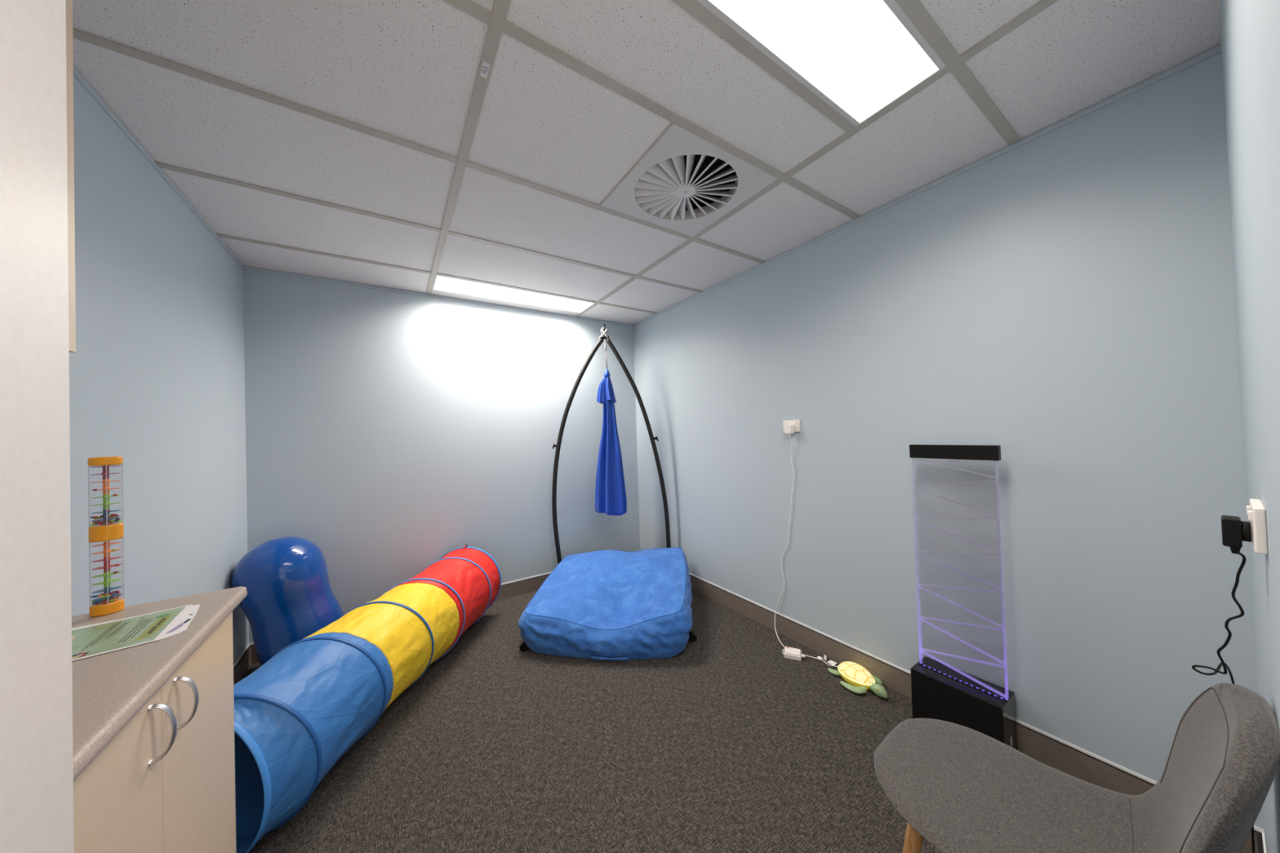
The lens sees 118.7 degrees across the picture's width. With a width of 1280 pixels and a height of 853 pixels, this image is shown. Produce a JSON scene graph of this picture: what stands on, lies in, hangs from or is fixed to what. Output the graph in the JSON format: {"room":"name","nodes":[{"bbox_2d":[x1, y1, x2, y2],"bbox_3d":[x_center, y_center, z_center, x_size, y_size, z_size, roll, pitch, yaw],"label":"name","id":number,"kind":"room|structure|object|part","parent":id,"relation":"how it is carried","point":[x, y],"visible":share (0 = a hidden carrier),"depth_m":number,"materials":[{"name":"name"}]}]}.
{"room":"care facility","nodes":[
{"label":"care facility","id":0,"kind":"room"},
{"bbox_2d":[0,0,74,852],"bbox_3d":[-0.467,0.306,0.109,0.035,2.042,0.781,-1,-1,-33],"label":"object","id":1,"kind":"structure","parent":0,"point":[37,766],"depth_m":0.40,"materials":[{"name":"paint"}]},
{"bbox_2d":[69,75,248,665],"bbox_3d":[-1.509,0.127,0.847,0.120,2.504,3.385,-1,-1,-33],"label":"wall","id":2,"kind":"structure","parent":0,"point":[157,367],"depth_m":1.41,"materials":[{"name":"paint"}]},
{"bbox_2d":[65,0,75,352],"bbox_3d":[-0.798,-0.442,0.137,0.312,0.625,0.960,-1,-1,-33],"label":"upper cabinet","id":3,"kind":"object","parent":2,"relation":"attached to","point":[69,57],"visible":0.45,"depth_m":0.62,"materials":[{"name":"beige laminate"}]},
{"bbox_2d":[73,66,244,269],"bbox_3d":[-1.525,-1.015,0.948,0.006,0.018,3.265,-1,-1,-33],"label":"trim","id":4,"kind":"structure","parent":2,"relation":"attached to","point":[76,73],"depth_m":1.38,"materials":[{"name":"paint"}]},
{"bbox_2d":[233,644,251,684],"bbox_3d":[-1.882,1.341,1.577,0.012,0.121,1.660,-1,-1,-33],"label":"baseboard","id":5,"kind":"structure","parent":2,"relation":"attached to","point":[241,667],"depth_m":2.14,"materials":[{"name":"paint"}]},
{"bbox_2d":[243,265,639,644],"bbox_3d":[-1.242,0.151,3.115,3.051,2.504,0.120,-1,-1,-33],"label":"wall","id":6,"kind":"structure","parent":0,"point":[392,433],"depth_m":2.79,"materials":[{"name":"paint"}]},
{"bbox_2d":[248,572,551,664],"bbox_3d":[-1.168,1.340,3.043,2.811,0.121,0.012,-1,-1,-33],"label":"baseboard","id":7,"kind":"structure","parent":6,"relation":"attached to","point":[522,586],"depth_m":3.14,"materials":[{"name":"paint"}]},
{"bbox_2d":[244,266,633,327],"bbox_3d":[-1.244,-0.993,3.079,2.811,0.018,0.006,-1,-1,-33],"label":"trim","id":8,"kind":"structure","parent":6,"relation":"attached to","point":[245,268],"depth_m":2.80,"materials":[{"name":"paint"}]},
{"bbox_2d":[242,589,942,852],"bbox_3d":[-0.061,1.391,1.354,3.051,0.100,4.285,-1,-1,-33],"label":"floor","id":9,"kind":"structure","parent":0,"point":[727,743],"depth_m":1.53,"materials":[{"name":"carpet"}]},
{"bbox_2d":[73,611,235,852],"bbox_3d":[-0.859,0.919,0.357,0.378,0.866,1.475,-1,-1,-33],"label":"base cabinet","id":10,"kind":"object","parent":9,"relation":"on","point":[165,783],"visible":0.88,"depth_m":0.77,"materials":[{"name":"beige laminate"}]},
{"bbox_3d":[-0.816,0.867,0.559,0.017,0.752,0.398,-1,-1,-33],"label":"door","id":11,"kind":"part","parent":10,"relation":"part of","materials":[{"name":"beige laminate"}]},
{"bbox_2d":[71,586,247,781],"bbox_3d":[-0.900,0.470,0.383,0.376,0.034,1.538,-1,-1,-33],"label":"countertop","id":12,"kind":"structure","parent":10,"relation":"on","point":[109,689],"depth_m":0.72,"materials":[{"name":"beige laminate"}]},
{"bbox_2d":[87,456,124,617],"bbox_3d":[-1.363,0.277,0.969,0.037,0.398,0.052,-2,-1,33],"label":"toy","id":13,"kind":"object","parent":12,"relation":"on","point":[105,531],"visible":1,"depth_m":0.96,"materials":[{"name":"orange"}]},
{"bbox_2d":[90,465,120,467],"bbox_3d":[-1.368,0.103,0.971,0.029,0.001,0.045,-2,-1,33],"label":"shelf","id":14,"kind":"object","parent":13,"relation":"attached to","point":[103,466],"depth_m":0.96,"materials":[{"name":"red"}]},
{"bbox_2d":[90,472,120,475],"bbox_3d":[-1.368,0.122,0.971,0.029,0.001,0.045,-2,-1,33],"label":"shelf","id":15,"kind":"object","parent":13,"relation":"attached to","point":[102,473],"depth_m":0.97,"materials":[{"name":"red"}]},
{"bbox_2d":[90,480,120,483],"bbox_3d":[-1.367,0.141,0.971,0.029,0.001,0.045,-2,-1,33],"label":"shelf","id":16,"kind":"object","parent":13,"relation":"attached to","point":[104,481],"depth_m":0.97,"materials":[{"name":"orange"}]},
{"bbox_2d":[90,487,120,490],"bbox_3d":[-1.367,0.160,0.970,0.029,0.001,0.045,-2,-1,33],"label":"shelf","id":17,"kind":"object","parent":13,"relation":"attached to","point":[104,488],"depth_m":0.97,"materials":[{"name":"orange"}]},
{"bbox_2d":[90,494,120,498],"bbox_3d":[-1.366,0.180,0.970,0.029,0.001,0.045,-2,-1,33],"label":"shelf","id":18,"kind":"object","parent":13,"relation":"attached to","point":[104,496],"depth_m":0.97,"materials":[{"name":"green"}]},
{"bbox_2d":[90,502,120,506],"bbox_3d":[-1.365,0.199,0.970,0.029,0.001,0.045,-2,-1,33],"label":"shelf","id":19,"kind":"object","parent":13,"relation":"attached to","point":[104,504],"depth_m":0.97,"materials":[{"name":"green"}]},
{"bbox_2d":[90,517,120,521],"bbox_3d":[-1.364,0.237,0.969,0.029,0.001,0.045,-2,-1,33],"label":"shelf","id":20,"kind":"object","parent":13,"relation":"attached to","point":[104,519],"depth_m":0.97,"materials":[{"name":"blue"}]},
{"bbox_2d":[91,510,120,513],"bbox_3d":[-1.365,0.218,0.970,0.029,0.001,0.045,-2,-1,33],"label":"shelf","id":21,"kind":"object","parent":13,"relation":"attached to","point":[104,511],"depth_m":0.96,"materials":[{"name":"blue"}]},
{"bbox_2d":[91,541,121,546],"bbox_3d":[-1.362,0.300,0.968,0.029,0.001,0.045,-2,-1,33],"label":"shelf","id":22,"kind":"object","parent":13,"relation":"attached to","point":[106,544],"depth_m":0.96,"materials":[{"name":"orange"}]},
{"bbox_2d":[91,548,121,554],"bbox_3d":[-1.361,0.320,0.968,0.029,0.001,0.045,-2,-1,33],"label":"shelf","id":23,"kind":"object","parent":13,"relation":"attached to","point":[106,551],"depth_m":0.96,"materials":[{"name":"orange"}]},
{"bbox_2d":[91,556,121,562],"bbox_3d":[-1.361,0.339,0.968,0.029,0.001,0.045,-2,-1,33],"label":"shelf","id":24,"kind":"object","parent":13,"relation":"attached to","point":[106,559],"depth_m":0.96,"materials":[{"name":"red"}]},
{"bbox_2d":[91,564,121,569],"bbox_3d":[-1.360,0.358,0.967,0.029,0.001,0.045,-2,-1,33],"label":"shelf","id":25,"kind":"object","parent":13,"relation":"attached to","point":[106,566],"depth_m":0.96,"materials":[{"name":"red"}]},
{"bbox_2d":[91,571,121,577],"bbox_3d":[-1.360,0.378,0.967,0.029,0.001,0.045,-2,-1,33],"label":"shelf","id":26,"kind":"object","parent":13,"relation":"attached to","point":[106,574],"depth_m":0.96,"materials":[{"name":"green"}]},
{"bbox_2d":[91,578,121,585],"bbox_3d":[-1.359,0.397,0.967,0.029,0.001,0.045,-2,-1,33],"label":"shelf","id":27,"kind":"object","parent":13,"relation":"attached to","point":[106,581],"depth_m":0.96,"materials":[{"name":"green"}]},
{"bbox_2d":[91,586,122,593],"bbox_3d":[-1.358,0.416,0.967,0.029,0.001,0.045,-2,-1,33],"label":"shelf","id":28,"kind":"object","parent":13,"relation":"attached to","point":[106,589],"depth_m":0.96,"materials":[{"name":"blue"}]},
{"bbox_2d":[91,593,122,600],"bbox_3d":[-1.358,0.435,0.966,0.029,0.001,0.045,-2,-1,33],"label":"shelf","id":29,"kind":"object","parent":13,"relation":"attached to","point":[107,597],"depth_m":0.96,"materials":[{"name":"blue"}]},
{"bbox_2d":[71,604,199,639],"bbox_3d":[-1.181,0.468,0.862,0.248,0.001,0.211,-1,-1,-33],"label":"loose sheet","id":30,"kind":"object","parent":12,"relation":"on","point":[183,623],"visible":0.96,"depth_m":0.90,"materials":[{"name":"white paper"}]},
{"bbox_2d":[71,604,192,661],"bbox_3d":[-1.216,0.467,0.816,0.300,0.001,0.226,-1,-1,-42],"label":"flyer","id":31,"kind":"object","parent":30,"relation":"on","point":[87,642],"visible":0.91,"depth_m":0.85,"materials":[{"name":"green paper"}]},
{"bbox_2d":[165,622,183,634],"bbox_3d":[-1.069,0.464,0.875,0.012,0.001,0.064,-1,-1,-25],"label":"print","id":32,"kind":"object","parent":30,"relation":"on","point":[178,627],"depth_m":0.87,"materials":[{"name":"purple"}]},
{"bbox_3d":[-0.890,0.568,0.708,0.033,0.106,0.015,-1,-1,-33],"label":"handle","id":33,"kind":"part","parent":10,"relation":"part of","materials":[{"name":"silver metal"}]},
{"bbox_3d":[-0.943,0.571,0.789,0.033,0.106,0.015,-1,-1,-33],"label":"handle","id":34,"kind":"part","parent":10,"relation":"part of","materials":[{"name":"silver metal"}]},
{"bbox_3d":[-1.033,0.879,0.892,0.017,0.752,0.392,-1,-1,-33],"label":"door","id":35,"kind":"part","parent":10,"relation":"part of","materials":[{"name":"beige laminate"}]},
{"bbox_2d":[231,536,343,665],"bbox_3d":[-2.003,1.025,2.187,0.486,0.776,0.405,-1,-1,-33],"label":"ball","id":36,"kind":"object","parent":9,"relation":"on","point":[290,597],"visible":0.72,"depth_m":2.05,"materials":[{"name":"blue plastic"}]},
{"bbox_2d":[233,544,501,852],"bbox_3d":[-1.313,1.127,1.995,0.545,0.524,1.686,-2,-1,3],"label":"tunnel","id":37,"kind":"object","parent":9,"relation":"on","point":[296,715],"visible":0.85,"depth_m":1.48,"materials":[{"name":"blue fabric"}]},
{"bbox_2d":[518,547,692,661],"bbox_3d":[-0.184,1.187,2.706,1.102,0.349,1.076,-2,-1,7],"label":"mat","id":38,"kind":"object","parent":9,"relation":"on","point":[607,605],"visible":1,"depth_m":2.38,"materials":[{"name":"blue fabric"}]},
{"bbox_3d":[-0.174,1.335,2.176,0.221,0.028,0.022,-2,-1,5],"label":"carry handle","id":39,"kind":"part","parent":38,"relation":"part of","materials":[{"name":"blue fabric"}]},
{"bbox_2d":[519,324,697,651],"bbox_3d":[-0.246,0.238,2.817,1.094,2.259,0.925,-2,-1,-2],"label":"stand","id":40,"kind":"object","parent":9,"relation":"on","point":[692,637],"visible":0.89,"depth_m":3.24,"materials":[{"name":"black metal"}]},
{"bbox_3d":[-0.519,0.302,3.243,0.483,2.118,0.037,-2,-1,-2],"label":"arched leg","id":41,"kind":"part","parent":40,"relation":"part of","materials":[{"name":"black metal"}]},
{"bbox_2d":[595,328,626,515],"bbox_3d":[-0.272,-0.040,3.257,0.272,1.599,0.142,-2,-1,-8],"label":"swing","id":42,"kind":"object","parent":40,"relation":"hanging from","point":[611,499],"visible":1,"depth_m":3.23,"materials":[{"name":"blue fabric"}]},
{"bbox_3d":[-0.288,-0.575,3.265,0.023,0.170,0.006,-2,-1,-7],"label":"cord","id":43,"kind":"part","parent":42,"relation":"part of","materials":[{"name":"white fabric"}]},
{"bbox_3d":[-0.009,0.288,3.260,0.507,2.112,0.038,-2,-1,-2],"label":"arched leg","id":44,"kind":"part","parent":40,"relation":"part of","materials":[{"name":"black metal"}]},
{"bbox_2d":[783,646,805,661],"bbox_3d":[0.889,1.307,2.178,0.111,0.033,0.068,-2,-1,25],"label":"control box","id":45,"kind":"object","parent":9,"relation":"on","point":[795,654],"visible":1,"depth_m":2.16,"materials":[{"name":"white plastic"}]},
{"bbox_3d":[0.879,1.294,2.184,0.081,0.006,0.064,-2,-1,25],"label":"lid","id":46,"kind":"part","parent":45,"relation":"part of","materials":[{"name":"white plastic"}]},
{"bbox_2d":[805,654,837,666],"bbox_3d":[1.024,1.302,2.123,0.184,0.028,0.054,-3,-1,45],"label":"cable","id":47,"kind":"object","parent":9,"relation":"on","point":[820,658],"visible":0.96,"depth_m":2.12,"materials":[{"name":"white plastic"}]},
{"bbox_2d":[827,661,888,698],"bbox_3d":[1.119,1.271,1.931,0.207,0.077,0.284,-1,-1,-23],"label":"lamp","id":48,"kind":"object","parent":9,"relation":"on","point":[854,673],"visible":1,"depth_m":1.90,"materials":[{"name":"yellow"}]},
{"bbox_2d":[909,444,1017,750],"bbox_3d":[1.334,0.689,1.598,0.154,1.222,0.310,-1,-1,-33],"label":"light panel","id":49,"kind":"object","parent":9,"relation":"on","point":[940,691],"visible":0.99,"depth_m":1.55,"materials":[{"name":"black plastic"}]},
{"bbox_2d":[874,683,1279,852],"bbox_3d":[0.831,0.876,0.802,0.441,0.861,0.558,-1,-1,-36],"label":"shell chair","id":50,"kind":"object","parent":9,"relation":"on","point":[959,788],"visible":1,"depth_m":0.77,"materials":[{"name":"grey fabric"}]},
{"bbox_3d":[0.591,1.095,0.852,0.103,0.440,0.031,-2,-1,9],"label":"leg","id":51,"kind":"part","parent":50,"relation":"part of","materials":[{"name":"brown wood"}]},
{"bbox_2d":[72,0,1221,324],"bbox_3d":[-0.353,-1.063,1.716,3.051,0.015,3.505,-1,-1,-33],"label":"ceiling","id":52,"kind":"structure","parent":0,"point":[406,69],"depth_m":1.30,"materials":[{"name":"tile"}]},
{"bbox_2d":[72,27,457,164],"bbox_3d":[-1.126,-1.039,1.222,0.976,0.011,0.033,-1,-1,-33],"label":"ceiling grid bar","id":53,"kind":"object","parent":52,"relation":"attached to","point":[78,34],"depth_m":1.16,"materials":[{"name":"metal"}]},
{"bbox_2d":[154,160,441,232],"bbox_3d":[-1.454,-1.021,1.724,0.976,0.011,0.033,-1,-1,-33],"label":"trim","id":54,"kind":"structure","parent":52,"relation":"attached to","point":[161,165],"depth_m":1.66,"materials":[{"name":"metal"}]},
{"bbox_2d":[215,232,431,274],"bbox_3d":[-1.782,-1.004,2.226,0.976,0.011,0.033,-1,-1,-33],"label":"trim","id":55,"kind":"structure","parent":52,"relation":"attached to","point":[220,235],"depth_m":2.17,"materials":[{"name":"metal"}]},
{"bbox_2d":[442,0,492,25],"bbox_3d":[-0.798,-1.057,0.721,0.976,0.011,0.033,-1,-1,-33],"label":"trim","id":56,"kind":"structure","parent":52,"relation":"attached to","point":[470,7],"depth_m":0.96,"materials":[{"name":"metal"}]},
{"bbox_2d":[426,0,511,294],"bbox_3d":[-0.698,-1.048,1.490,0.033,0.012,3.265,-1,-1,-33],"label":"trim","id":57,"kind":"structure","parent":52,"relation":"attached to","point":[500,7],"depth_m":1.28,"materials":[{"name":"metal"}]},
{"bbox_2d":[480,61,489,78],"bbox_3d":[-0.458,-1.055,1.122,0.018,0.001,0.052,-1,-1,-33],"label":"sticker","id":58,"kind":"object","parent":57,"relation":"attached to","point":[485,68],"visible":1,"depth_m":1.12,"materials":[{"name":"white paper"}]},
{"bbox_2d":[431,288,580,316],"bbox_3d":[-1.055,-1.014,3.131,1.167,0.011,0.127,-1,-1,-33],"label":"trim","id":59,"kind":"structure","parent":52,"relation":"attached to","point":[436,292],"depth_m":3.08,"materials":[{"name":"white metal"}]},
{"bbox_2d":[432,275,594,312],"bbox_3d":[-0.944,-1.043,2.962,1.167,0.059,0.278,-1,-1,-33],"label":"ceiling light","id":60,"kind":"object","parent":52,"relation":"attached to","point":[442,283],"visible":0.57,"depth_m":2.92,"materials":[{"name":"white glowing translucent plastic diffuser"}]},
{"bbox_2d":[436,272,596,302],"bbox_3d":[-0.858,-1.024,2.831,1.167,0.011,0.033,-1,-1,-33],"label":"trim","id":61,"kind":"structure","parent":52,"relation":"attached to","point":[437,273],"depth_m":2.78,"materials":[{"name":"metal"}]},
{"bbox_2d":[447,231,635,277],"bbox_3d":[-0.530,-1.042,2.329,1.167,0.011,0.033,-1,-1,-33],"label":"trim","id":62,"kind":"structure","parent":52,"relation":"attached to","point":[450,233],"depth_m":2.26,"materials":[{"name":"metal"}]},
{"bbox_2d":[466,160,692,239],"bbox_3d":[-0.202,-1.059,1.827,1.167,0.011,0.033,-1,-1,-33],"label":"trim","id":63,"kind":"structure","parent":52,"relation":"attached to","point":[471,165],"depth_m":1.73,"materials":[{"name":"metal"}]},
{"bbox_2d":[599,302,657,314],"bbox_3d":[-0.091,-1.041,3.334,0.602,0.011,0.033,-1,-1,-33],"label":"trim","id":64,"kind":"structure","parent":52,"relation":"attached to","point":[601,303],"depth_m":3.31,"materials":[{"name":"metal"}]},
{"bbox_2d":[599,122,674,206],"bbox_3d":[-0.038,-1.068,1.576,0.008,0.011,0.567,-1,-1,-33],"label":"trim","id":65,"kind":"structure","parent":52,"relation":"attached to","point":[671,124],"depth_m":1.52,"materials":[{"name":"metal"}]},
{"bbox_2d":[502,19,785,179],"bbox_3d":[0.126,-1.077,1.325,1.167,0.011,0.033,-1,-1,-33],"label":"bar","id":66,"kind":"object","parent":52,"relation":"attached to","point":[511,29],"depth_m":1.21,"materials":[{"name":"metal"}]},
{"bbox_2d":[637,275,702,293],"bbox_3d":[0.237,-1.059,2.832,0.602,0.011,0.033,-1,-1,-33],"label":"trim","id":67,"kind":"structure","parent":52,"relation":"attached to","point":[640,277],"depth_m":2.81,"materials":[{"name":"metal"}]},
{"bbox_2d":[600,124,777,236],"bbox_3d":[0.205,-1.137,1.738,0.582,0.140,0.567,-1,-1,-33],"label":"ceiling vent","id":68,"kind":"object","parent":52,"relation":"in","point":[686,183],"visible":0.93,"depth_m":1.71,"materials":[{"name":"white metal"}]},
{"bbox_3d":[0.069,-1.088,1.721,0.186,0.046,0.043,-2,-1,4],"label":"blade","id":69,"kind":"part","parent":68,"relation":"part of","materials":[{"name":"white metal"}]},
{"bbox_3d":[0.075,-1.089,1.686,0.186,0.046,0.043,-2,-1,-11],"label":"blade","id":70,"kind":"part","parent":68,"relation":"part of","materials":[{"name":"white metal"}]},
{"bbox_3d":[0.072,-1.088,1.757,0.186,0.046,0.043,-2,-1,19],"label":"blade","id":71,"kind":"part","parent":68,"relation":"part of","materials":[{"name":"white metal"}]},
{"bbox_3d":[0.091,-1.090,1.653,0.186,0.046,0.043,-1,-1,-26],"label":"blade","id":72,"kind":"part","parent":68,"relation":"part of","materials":[{"name":"white metal"}]},
{"bbox_3d":[0.084,-1.088,1.791,0.186,0.046,0.043,-2,-1,34],"label":"blade","id":73,"kind":"part","parent":68,"relation":"part of","materials":[{"name":"white metal"}]},
{"bbox_3d":[0.105,-1.088,1.821,0.043,0.046,0.186,-1,-1,-41],"label":"blade","id":74,"kind":"part","parent":68,"relation":"part of","materials":[{"name":"white metal"}]},
{"bbox_3d":[0.114,-1.091,1.626,0.186,0.046,0.043,-1,-1,-41],"label":"blade","id":75,"kind":"part","parent":68,"relation":"part of","materials":[{"name":"white metal"}]},
{"bbox_3d":[0.132,-1.088,1.844,0.043,0.046,0.186,-1,-1,-26],"label":"blade","id":76,"kind":"part","parent":68,"relation":"part of","materials":[{"name":"white metal"}]},
{"bbox_3d":[0.144,-1.092,1.605,0.043,0.046,0.186,-2,-1,34],"label":"blade","id":77,"kind":"part","parent":68,"relation":"part of","materials":[{"name":"white metal"}]},
{"bbox_3d":[0.165,-1.089,1.859,0.043,0.046,0.186,-2,-1,-11],"label":"blade","id":78,"kind":"part","parent":68,"relation":"part of","materials":[{"name":"white metal"}]},
{"bbox_3d":[0.177,-1.093,1.593,0.043,0.046,0.186,-2,-1,19],"label":"blade","id":79,"kind":"part","parent":68,"relation":"part of","materials":[{"name":"white metal"}]},
{"bbox_3d":[0.200,-1.090,1.866,0.043,0.046,0.186,-2,-1,4],"label":"blade","id":80,"kind":"part","parent":68,"relation":"part of","materials":[{"name":"white metal"}]},
{"bbox_3d":[0.213,-1.095,1.590,0.043,0.046,0.186,-2,-1,4],"label":"blade","id":81,"kind":"part","parent":68,"relation":"part of","materials":[{"name":"white metal"}]},
{"bbox_3d":[0.236,-1.091,1.863,0.043,0.046,0.186,-2,-1,19],"label":"blade","id":82,"kind":"part","parent":68,"relation":"part of","materials":[{"name":"white metal"}]},
{"bbox_3d":[0.249,-1.096,1.596,0.043,0.046,0.186,-2,-1,-11],"label":"blade","id":83,"kind":"part","parent":68,"relation":"part of","materials":[{"name":"white metal"}]},
{"bbox_3d":[0.270,-1.093,1.850,0.043,0.046,0.186,-2,-1,34],"label":"blade","id":84,"kind":"part","parent":68,"relation":"part of","materials":[{"name":"white metal"}]},
{"bbox_3d":[0.281,-1.096,1.612,0.043,0.046,0.186,-1,-1,-26],"label":"blade","id":85,"kind":"part","parent":68,"relation":"part of","materials":[{"name":"white metal"}]},
{"bbox_3d":[0.300,-1.094,1.830,0.186,0.046,0.043,-1,-1,-41],"label":"blade","id":86,"kind":"part","parent":68,"relation":"part of","materials":[{"name":"white metal"}]},
{"bbox_3d":[0.323,-1.095,1.802,0.186,0.046,0.043,-1,-1,-26],"label":"blade","id":87,"kind":"part","parent":68,"relation":"part of","materials":[{"name":"white metal"}]},
{"bbox_3d":[0.309,-1.097,1.635,0.043,0.046,0.186,-1,-1,-41],"label":"blade","id":88,"kind":"part","parent":68,"relation":"part of","materials":[{"name":"white metal"}]},
{"bbox_3d":[0.338,-1.096,1.770,0.186,0.046,0.043,-2,-1,-11],"label":"blade","id":89,"kind":"part","parent":68,"relation":"part of","materials":[{"name":"white metal"}]},
{"bbox_3d":[0.329,-1.097,1.665,0.186,0.046,0.043,-2,-1,34],"label":"blade","id":90,"kind":"part","parent":68,"relation":"part of","materials":[{"name":"white metal"}]},
{"bbox_3d":[0.345,-1.097,1.734,0.186,0.046,0.043,-2,-1,4],"label":"blade","id":91,"kind":"part","parent":68,"relation":"part of","materials":[{"name":"white metal"}]},
{"bbox_3d":[0.342,-1.097,1.698,0.186,0.046,0.043,-2,-1,19],"label":"blade","id":92,"kind":"part","parent":68,"relation":"part of","materials":[{"name":"white metal"}]},
{"bbox_2d":[693,238,766,263],"bbox_3d":[0.566,-1.076,2.330,0.602,0.011,0.033,-1,-1,-33],"label":"trim","id":93,"kind":"structure","parent":52,"relation":"attached to","point":[698,240],"depth_m":2.31,"materials":[{"name":"metal"}]},
{"bbox_2d":[671,0,856,132],"bbox_3d":[0.290,-1.086,1.074,1.167,0.011,0.033,-1,-1,-33],"label":"trim","id":94,"kind":"structure","parent":52,"relation":"attached to","point":[693,7],"depth_m":1.12,"materials":[{"name":"metal"}]},
{"bbox_2d":[575,0,1058,316],"bbox_3d":[0.306,-1.070,2.147,0.033,0.012,3.265,-1,-1,-33],"label":"ceiling grid bar","id":95,"kind":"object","parent":52,"relation":"attached to","point":[1042,5],"depth_m":1.34,"materials":[{"name":"metal"}]},
{"bbox_2d":[697,0,945,126],"bbox_3d":[0.372,-1.114,0.949,1.167,0.059,0.267,-1,-1,-33],"label":"ceiling light","id":96,"kind":"object","parent":52,"relation":"attached to","point":[859,57],"visible":0.82,"depth_m":1.09,"materials":[{"name":"white plastic"}]},
{"bbox_2d":[783,177,861,219],"bbox_3d":[0.894,-1.094,1.828,0.602,0.011,0.033,-1,-1,-33],"label":"trim","id":97,"kind":"structure","parent":52,"relation":"attached to","point":[791,181],"depth_m":1.80,"materials":[{"name":"metal"}]},
{"bbox_2d":[894,0,959,66],"bbox_3d":[0.454,-1.095,0.824,1.167,0.011,0.033,-1,-1,-33],"label":"trim","id":98,"kind":"structure","parent":52,"relation":"attached to","point":[917,13],"depth_m":1.05,"materials":[{"name":"metal"}]},
{"bbox_2d":[951,62,1020,146],"bbox_3d":[1.222,-1.112,1.326,0.602,0.011,0.033,-1,-1,-33],"label":"trim","id":99,"kind":"structure","parent":52,"relation":"attached to","point":[962,73],"depth_m":1.29,"materials":[{"name":"metal"}]},
{"bbox_2d":[633,44,1263,830],"bbox_3d":[0.943,0.073,2.452,0.120,2.504,3.385,-1,-1,-33],"label":"wall","id":100,"kind":"structure","parent":0,"point":[1064,301],"depth_m":1.51,"materials":[{"name":"paint"}]},
{"bbox_2d":[782,419,800,431],"bbox_3d":[0.934,-0.002,2.340,0.014,0.072,0.115,-1,-1,-33],"label":"wall socket","id":101,"kind":"object","parent":100,"relation":"attached to","point":[796,423],"visible":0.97,"depth_m":2.32,"materials":[{"name":"white plastic"}]},
{"bbox_2d":[784,424,794,438],"bbox_3d":[0.917,0.031,2.327,0.036,0.084,0.048,-1,-1,-33],"label":"adapter","id":102,"kind":"object","parent":101,"relation":"attached to","point":[788,428],"visible":1,"depth_m":2.31,"materials":[{"name":"white plastic"}]},
{"bbox_2d":[774,438,794,653],"bbox_3d":[0.891,0.697,2.313,0.130,1.255,0.280,-2,-1,8],"label":"power cable","id":103,"kind":"object","parent":102,"relation":"attached to","point":[789,438],"visible":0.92,"depth_m":2.37,"materials":[{"name":"white plastic"}]},
{"bbox_2d":[632,44,1221,326],"bbox_3d":[0.821,-1.067,2.484,0.006,0.018,3.265,-1,-1,-33],"label":"trim","id":104,"kind":"structure","parent":100,"relation":"attached to","point":[1217,50],"depth_m":1.51,"materials":[{"name":"paint"}]},
{"bbox_2d":[688,573,1264,852],"bbox_3d":[0.896,1.266,2.443,0.012,0.121,3.253,-1,-1,-33],"label":"baseboard","id":105,"kind":"structure","parent":100,"relation":"attached to","point":[1050,750],"depth_m":1.83,"materials":[{"name":"paint"}]},
{"bbox_2d":[1221,0,1279,852],"bbox_3d":[0.610,0.051,0.283,2.811,2.504,0.120,-1,-1,-33],"label":"wall","id":106,"kind":"structure","parent":0,"point":[1251,28],"depth_m":0.57,"materials":[{"name":"paint"}]},
{"bbox_2d":[1246,498,1268,555],"bbox_3d":[1.005,0.161,0.618,0.115,0.072,0.014,-1,-1,-33],"label":"wall socket","id":107,"kind":"object","parent":106,"relation":"attached to","point":[1256,511],"visible":0.99,"depth_m":0.59,"materials":[{"name":"white plastic"}]},
{"bbox_2d":[1221,515,1251,554],"bbox_3d":[1.002,0.183,0.637,0.040,0.060,0.026,-1,-1,-33],"label":"adapter","id":108,"kind":"object","parent":107,"relation":"attached to","point":[1235,531],"visible":1,"depth_m":0.63,"materials":[{"name":"black plastic"}]},
{"bbox_2d":[1191,552,1255,852],"bbox_3d":[1.305,0.754,1.021,0.197,1.097,0.968,-2,-1,29],"label":"cable","id":109,"kind":"object","parent":108,"relation":"hanging from","point":[1243,562],"visible":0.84,"depth_m":0.66,"materials":[{"name":"black plastic"}]},
{"bbox_2d":[1246,506,1250,515],"bbox_3d":[1.027,0.141,0.639,0.012,0.014,0.004,-1,-1,-33],"label":"switch","id":110,"kind":"object","parent":107,"relation":"attached to","point":[1248,508],"depth_m":0.64,"materials":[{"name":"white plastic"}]},
{"bbox_2d":[1247,511,1252,520],"bbox_3d":[0.976,0.142,0.607,0.012,0.014,0.004,-1,-1,-33],"label":"switch","id":111,"kind":"object","parent":107,"relation":"attached to","point":[1250,513],"depth_m":0.60,"materials":[{"name":"white plastic"}]},
{"bbox_2d":[1256,831,1266,852],"bbox_3d":[1.164,1.232,0.683,1.467,0.121,0.012,-1,-1,-33],"label":"baseboard","id":112,"kind":"structure","parent":106,"relation":"attached to","point":[1261,848],"depth_m":1.06,"materials":[{"name":"paint"}]}
]}

